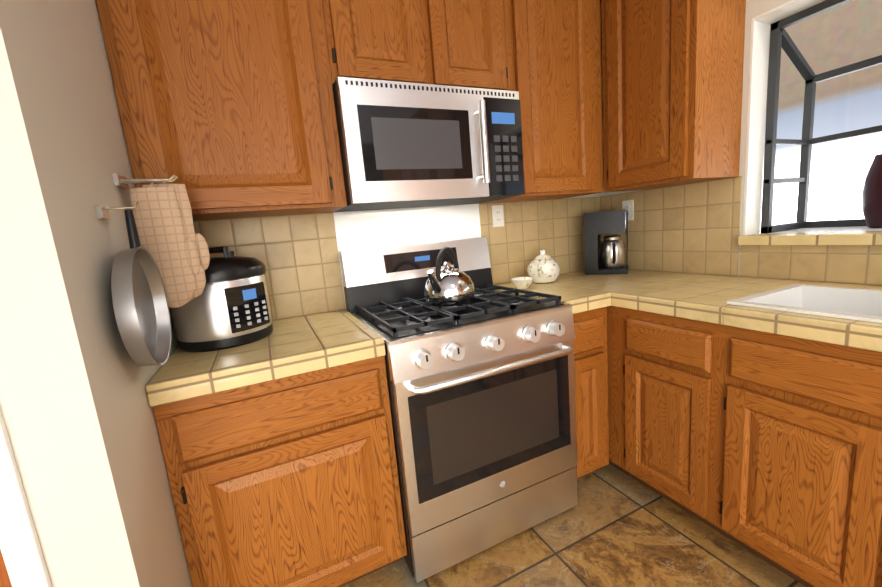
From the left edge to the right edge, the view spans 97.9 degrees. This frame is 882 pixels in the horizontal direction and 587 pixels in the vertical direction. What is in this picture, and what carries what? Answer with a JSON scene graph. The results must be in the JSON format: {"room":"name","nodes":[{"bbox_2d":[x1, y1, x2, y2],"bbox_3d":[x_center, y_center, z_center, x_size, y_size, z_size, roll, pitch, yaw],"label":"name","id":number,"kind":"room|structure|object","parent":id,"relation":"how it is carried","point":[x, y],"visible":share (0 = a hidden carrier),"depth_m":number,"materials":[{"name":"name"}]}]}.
{"room":"kitchen","nodes":[
{"label":"kitchen","id":0,"kind":"room"},
{"bbox_2d":[0,0,179,586],"bbox_3d":[-1.734,0.135,0.261,2.312,2.454,0.120,-9,10,-24],"label":"wall","id":1,"kind":"structure","parent":0,"point":[76,409],"depth_m":0.71,"materials":[{"name":"beige paint"}]},
{"bbox_2d":[0,550,11,586],"bbox_3d":[-1.109,0.269,0.537,0.651,1.969,0.030,-9,10,-24],"label":"louvered bifold door","id":2,"kind":"structure","parent":1,"relation":"in","point":[4,579],"depth_m":0.70,"materials":[{"name":"brown wood"}]},
{"bbox_2d":[0,410,51,586],"bbox_3d":[-1.121,0.245,0.557,0.755,2.035,0.132,-9,10,-24],"label":"door frame","id":3,"kind":"structure","parent":1,"relation":"attached to","point":[22,555],"depth_m":0.68,"materials":[{"name":"white paint"}]},
{"bbox_2d":[44,0,192,586],"bbox_3d":[-0.941,-0.077,1.119,0.122,2.454,0.800,-9,10,-24],"label":"wall","id":4,"kind":"structure","parent":0,"point":[78,40],"depth_m":0.96,"materials":[{"name":"beige paint"}]},
{"bbox_2d":[95,202,170,365],"bbox_3d":[-0.733,-0.017,0.924,0.075,0.397,0.292,-9,10,-24],"label":"pan","id":5,"kind":"object","parent":4,"relation":"hanging from","point":[141,307],"visible":0.98,"depth_m":0.92,"materials":[{"name":"grey metal"}]},
{"bbox_2d":[112,174,209,307],"bbox_3d":[-0.775,-0.146,1.100,0.180,0.372,0.080,-9,10,-24],"label":"oven mitts","id":6,"kind":"object","parent":4,"relation":"hanging from","point":[173,244],"visible":0.98,"depth_m":1.08,"materials":[{"name":"beige fabric"}]},
{"bbox_2d":[275,193,599,320],"bbox_3d":[-1.091,-0.136,1.553,4.840,2.454,0.120,-9,10,-24],"label":"wall","id":7,"kind":"structure","parent":0,"point":[594,195],"depth_m":2.34,"materials":[{"name":"beige paint"}]},
{"bbox_2d":[96,0,346,220],"bbox_3d":[-0.751,-0.832,1.368,0.638,1.080,0.340,-9,10,-24],"label":"upper cabinet","id":8,"kind":"object","parent":7,"relation":"attached to","point":[227,109],"visible":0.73,"depth_m":1.24,"materials":[{"name":"brown wood"}]},
{"bbox_2d":[193,196,600,320],"bbox_3d":[-0.017,-0.220,1.977,2.280,0.447,0.006,-9,10,-24],"label":"tile backsplash","id":9,"kind":"structure","parent":7,"relation":"attached to","point":[299,253],"depth_m":1.81,"materials":[{"name":"beige tile"}]},
{"bbox_2d":[492,205,503,226],"bbox_3d":[0.312,-0.423,2.099,0.070,0.115,0.008,-9,10,-24],"label":"outlet","id":10,"kind":"object","parent":9,"relation":"attached to","point":[498,215],"visible":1,"depth_m":2.10,"materials":[{"name":"white plastic"}]},
{"bbox_2d":[322,0,507,90],"bbox_3d":[-0.137,-1.146,1.617,0.763,0.649,0.340,-9,10,-24],"label":"upper cabinet","id":11,"kind":"object","parent":7,"relation":"attached to","point":[460,43],"visible":0.81,"depth_m":1.48,"materials":[{"name":"brown wood"}]},
{"bbox_2d":[333,77,524,211],"bbox_3d":[-0.065,-0.608,1.652,0.759,0.428,0.459,-9,10,-24],"label":"microwave","id":12,"kind":"object","parent":11,"relation":"attached to","point":[406,145],"visible":1,"depth_m":1.47,"materials":[{"name":"silver metal"}]},
{"bbox_2d":[479,0,602,203],"bbox_3d":[0.480,-1.031,1.922,0.562,1.080,0.340,-9,10,-24],"label":"upper cabinet","id":13,"kind":"object","parent":7,"relation":"attached to","point":[553,52],"visible":0.73,"depth_m":1.78,"materials":[{"name":"brown wood"}]},
{"bbox_2d":[342,464,805,586],"bbox_3d":[0.141,1.394,-0.635,4.840,0.050,5.440,-9,10,-24],"label":"floor","id":14,"kind":"structure","parent":0,"point":[615,527],"depth_m":1.45,"materials":[{"name":"tile"}]},
{"bbox_2d":[152,355,406,586],"bbox_3d":[-0.563,0.639,1.479,0.638,0.865,0.630,-9,10,-24],"label":"base cabinet","id":15,"kind":"object","parent":14,"relation":"on","point":[291,481],"visible":0.9,"depth_m":1.17,"materials":[{"name":"brown wood"}]},
{"bbox_2d":[145,309,385,406],"bbox_3d":[-0.601,0.185,1.399,0.638,0.059,0.628,-9,10,-24],"label":"countertop","id":16,"kind":"structure","parent":15,"relation":"on","point":[298,345],"depth_m":1.17,"materials":[{"name":"tile"}]},
{"bbox_2d":[170,246,272,351],"bbox_3d":[-0.790,0.003,1.378,0.320,0.336,0.320,-9,10,-24],"label":"pressure cooker","id":17,"kind":"object","parent":16,"relation":"on","point":[228,307],"visible":0.79,"depth_m":1.26,"materials":[{"name":"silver metal"}]},
{"bbox_2d":[339,237,577,582],"bbox_3d":[0.081,0.381,1.684,0.759,1.195,0.728,-9,10,-24],"label":"range","id":18,"kind":"object","parent":14,"relation":"on","point":[481,390],"visible":0.9,"depth_m":1.43,"materials":[{"name":"silver metal"}]},
{"bbox_2d":[424,247,474,303],"bbox_3d":[0.021,-0.083,1.627,0.239,0.228,0.220,-9,10,-24],"label":"kettle","id":19,"kind":"object","parent":18,"relation":"on","point":[447,284],"visible":0.98,"depth_m":1.55,"materials":[{"name":"silver metal"}]},
{"bbox_2d":[573,307,608,479],"bbox_3d":[0.528,0.462,1.970,0.250,0.865,0.630,-9,10,-24],"label":"base cabinet","id":20,"kind":"object","parent":14,"relation":"on","point":[591,371],"visible":0.31,"depth_m":1.68,"materials":[{"name":"brown wood"}]},
{"bbox_2d":[607,306,618,468],"bbox_3d":[0.951,0.405,2.093,0.630,0.864,0.753,-9,10,-24],"label":"base cabinet","id":21,"kind":"object","parent":14,"relation":"on","point":[612,311],"depth_m":1.75,"materials":[{"name":"brown wood"}]},
{"bbox_2d":[497,282,612,313],"bbox_3d":[0.490,0.008,1.888,0.245,0.059,0.632,-9,10,-24],"label":"countertop","id":22,"kind":"structure","parent":21,"relation":"on","point":[581,298],"depth_m":1.69,"materials":[{"name":"tile"}]},
{"bbox_2d":[510,277,533,288],"bbox_3d":[0.410,-0.051,1.942,0.116,0.050,0.116,-9,10,-24],"label":"bowl","id":23,"kind":"object","parent":22,"relation":"on","point":[521,282],"visible":1,"depth_m":1.91,"materials":[{"name":"ceramic"}]},
{"bbox_2d":[527,249,559,282],"bbox_3d":[0.551,-0.150,2.074,0.208,0.178,0.184,-9,10,-24],"label":"jar","id":24,"kind":"object","parent":22,"relation":"on","point":[543,267],"visible":1,"depth_m":2.02,"materials":[{"name":"ceramic"}]},
{"bbox_2d":[554,270,881,351],"bbox_3d":[1.552,0.121,0.644,0.629,0.060,3.793,-9,10,-24],"label":"countertop","id":25,"kind":"structure","parent":21,"relation":"on","point":[698,297],"depth_m":1.41,"materials":[{"name":"tile"}]},
{"bbox_2d":[584,209,627,274],"bbox_3d":[0.962,-0.297,2.217,0.286,0.350,0.278,-9,10,-24],"label":"coffee maker","id":26,"kind":"object","parent":25,"relation":"on","point":[608,257],"visible":1,"depth_m":2.16,"materials":[{"name":"black plastic"}]},
{"bbox_2d":[727,284,881,322],"bbox_3d":[1.332,0.146,1.037,0.436,0.218,0.796,-9,10,-24],"label":"sink","id":27,"kind":"object","parent":25,"relation":"in","point":[859,304],"visible":0.44,"depth_m":1.31,"materials":[{"name":"white ceramic"}]},
{"bbox_2d":[619,307,710,523],"bbox_3d":[1.165,0.462,1.638,0.630,0.864,0.370,-9,10,-24],"label":"base cabinet","id":28,"kind":"object","parent":14,"relation":"on","point":[665,360],"depth_m":1.50,"materials":[{"name":"brown wood"}]},
{"bbox_2d":[707,323,881,586],"bbox_3d":[1.423,0.530,1.090,0.630,0.864,0.848,-9,10,-24],"label":"base cabinet","id":29,"kind":"object","parent":14,"relation":"on","point":[766,446],"depth_m":1.13,"materials":[{"name":"brown wood"}]},
{"bbox_2d":[600,0,876,285],"bbox_3d":[2.163,-0.182,0.119,0.120,2.454,5.200,-9,10,-24],"label":"wall","id":30,"kind":"structure","parent":0,"point":[754,8],"depth_m":1.64,"materials":[{"name":"beige paint"}]},
{"bbox_2d":[601,0,745,191],"bbox_3d":[1.028,-1.051,1.755,0.340,1.080,0.457,-9,10,-24],"label":"upper cabinet","id":31,"kind":"object","parent":30,"relation":"attached to","point":[672,76],"visible":1,"depth_m":1.63,"materials":[{"name":"brown wood"}]},
{"bbox_2d":[601,176,881,285],"bbox_3d":[1.816,-0.174,0.735,0.005,0.447,3.799,-9,10,-24],"label":"tile backsplash","id":32,"kind":"structure","parent":30,"relation":"attached to","point":[693,228],"depth_m":1.83,"materials":[{"name":"beige tile"}]},
{"bbox_2d":[622,200,632,220],"bbox_3d":[1.085,-0.482,2.233,0.008,0.115,0.070,-9,10,-24],"label":"outlet","id":33,"kind":"object","parent":32,"relation":"attached to","point":[627,205],"visible":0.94,"depth_m":2.22,"materials":[{"name":"white plastic"}]},
{"bbox_2d":[738,0,881,244],"bbox_3d":[1.783,-0.638,1.179,0.490,0.930,1.270,-9,10,-24],"label":"garden window","id":34,"kind":"structure","parent":30,"relation":"in","point":[801,230],"depth_m":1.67,"materials":[{"name":"glass"}]},
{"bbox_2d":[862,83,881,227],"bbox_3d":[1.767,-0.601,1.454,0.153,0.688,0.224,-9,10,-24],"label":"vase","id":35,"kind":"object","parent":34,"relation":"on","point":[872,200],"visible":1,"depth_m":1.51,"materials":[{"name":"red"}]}
]}

